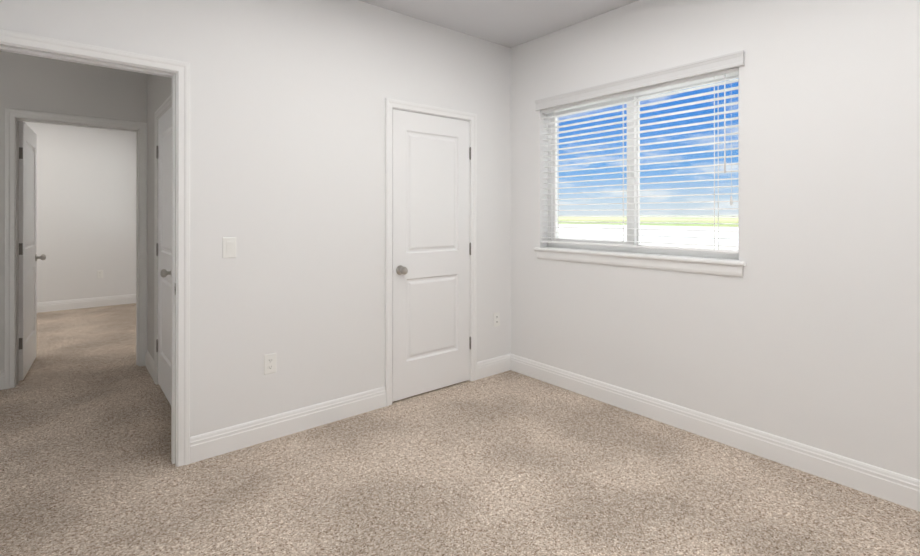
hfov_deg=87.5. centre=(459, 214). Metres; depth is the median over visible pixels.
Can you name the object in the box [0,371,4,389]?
baseboard
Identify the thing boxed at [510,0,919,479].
wall
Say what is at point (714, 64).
window valance
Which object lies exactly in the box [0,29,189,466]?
door frame
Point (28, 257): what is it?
room door
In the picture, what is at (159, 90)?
wall
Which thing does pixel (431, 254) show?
closet door
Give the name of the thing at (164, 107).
door frame
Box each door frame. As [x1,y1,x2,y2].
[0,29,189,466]
[5,108,147,388]
[154,94,171,384]
[385,98,476,405]
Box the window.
[534,74,745,276]
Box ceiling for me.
[359,0,637,47]
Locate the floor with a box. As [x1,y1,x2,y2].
[0,303,919,555]
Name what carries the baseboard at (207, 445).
attached to the wall at (287, 144)
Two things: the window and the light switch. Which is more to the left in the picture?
the light switch
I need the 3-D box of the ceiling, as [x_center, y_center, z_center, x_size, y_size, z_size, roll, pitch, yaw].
[0.276,-1.472,1.611,3.730,0.120,3.840,0,0,-40]
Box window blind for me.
[541,67,738,253]
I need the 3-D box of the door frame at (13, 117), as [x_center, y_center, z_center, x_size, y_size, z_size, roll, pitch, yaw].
[-3.111,0.258,3.946,0.904,2.107,0.155,0,0,-40]
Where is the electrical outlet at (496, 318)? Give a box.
[493,312,499,326]
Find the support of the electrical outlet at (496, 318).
attached to the wall at (287, 144)
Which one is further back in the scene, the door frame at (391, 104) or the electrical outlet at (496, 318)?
the electrical outlet at (496, 318)
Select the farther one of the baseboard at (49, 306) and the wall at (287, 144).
the baseboard at (49, 306)
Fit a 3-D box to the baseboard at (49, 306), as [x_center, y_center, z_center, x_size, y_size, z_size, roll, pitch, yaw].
[-6.140,1.247,6.024,3.550,0.134,0.015,0,0,-40]
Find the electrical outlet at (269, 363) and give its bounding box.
[264,353,275,374]
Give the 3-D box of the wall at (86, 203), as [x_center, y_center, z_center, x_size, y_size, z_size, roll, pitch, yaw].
[-6.229,-0.046,6.039,3.670,2.720,0.120,0,0,-40]
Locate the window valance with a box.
[535,50,744,110]
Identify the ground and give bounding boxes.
[559,215,738,249]
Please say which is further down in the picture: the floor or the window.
the floor
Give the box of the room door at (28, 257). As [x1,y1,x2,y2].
[19,121,45,380]
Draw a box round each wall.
[0,0,510,436]
[0,51,146,371]
[25,122,135,302]
[147,74,171,359]
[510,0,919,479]
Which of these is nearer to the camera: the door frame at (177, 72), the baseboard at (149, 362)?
the door frame at (177, 72)
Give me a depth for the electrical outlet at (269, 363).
2.79 m
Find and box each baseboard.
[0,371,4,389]
[37,294,135,312]
[145,350,153,380]
[190,386,385,463]
[477,354,509,379]
[510,353,919,511]
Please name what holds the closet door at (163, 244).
in the wall at (159, 90)
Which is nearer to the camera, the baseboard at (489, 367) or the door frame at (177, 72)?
the door frame at (177, 72)
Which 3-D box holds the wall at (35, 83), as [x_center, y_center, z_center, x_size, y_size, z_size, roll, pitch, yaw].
[-3.677,-0.050,3.439,4.290,2.720,0.060,0,0,-40]
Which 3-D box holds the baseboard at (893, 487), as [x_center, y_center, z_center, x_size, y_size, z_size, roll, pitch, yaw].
[1.569,1.242,2.676,0.015,0.134,3.600,0,0,-40]
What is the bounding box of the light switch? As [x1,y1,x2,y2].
[222,237,235,257]
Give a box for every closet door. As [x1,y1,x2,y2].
[156,106,171,404]
[392,109,470,401]
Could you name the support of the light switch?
attached to the wall at (287, 144)
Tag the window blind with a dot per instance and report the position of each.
(695, 79)

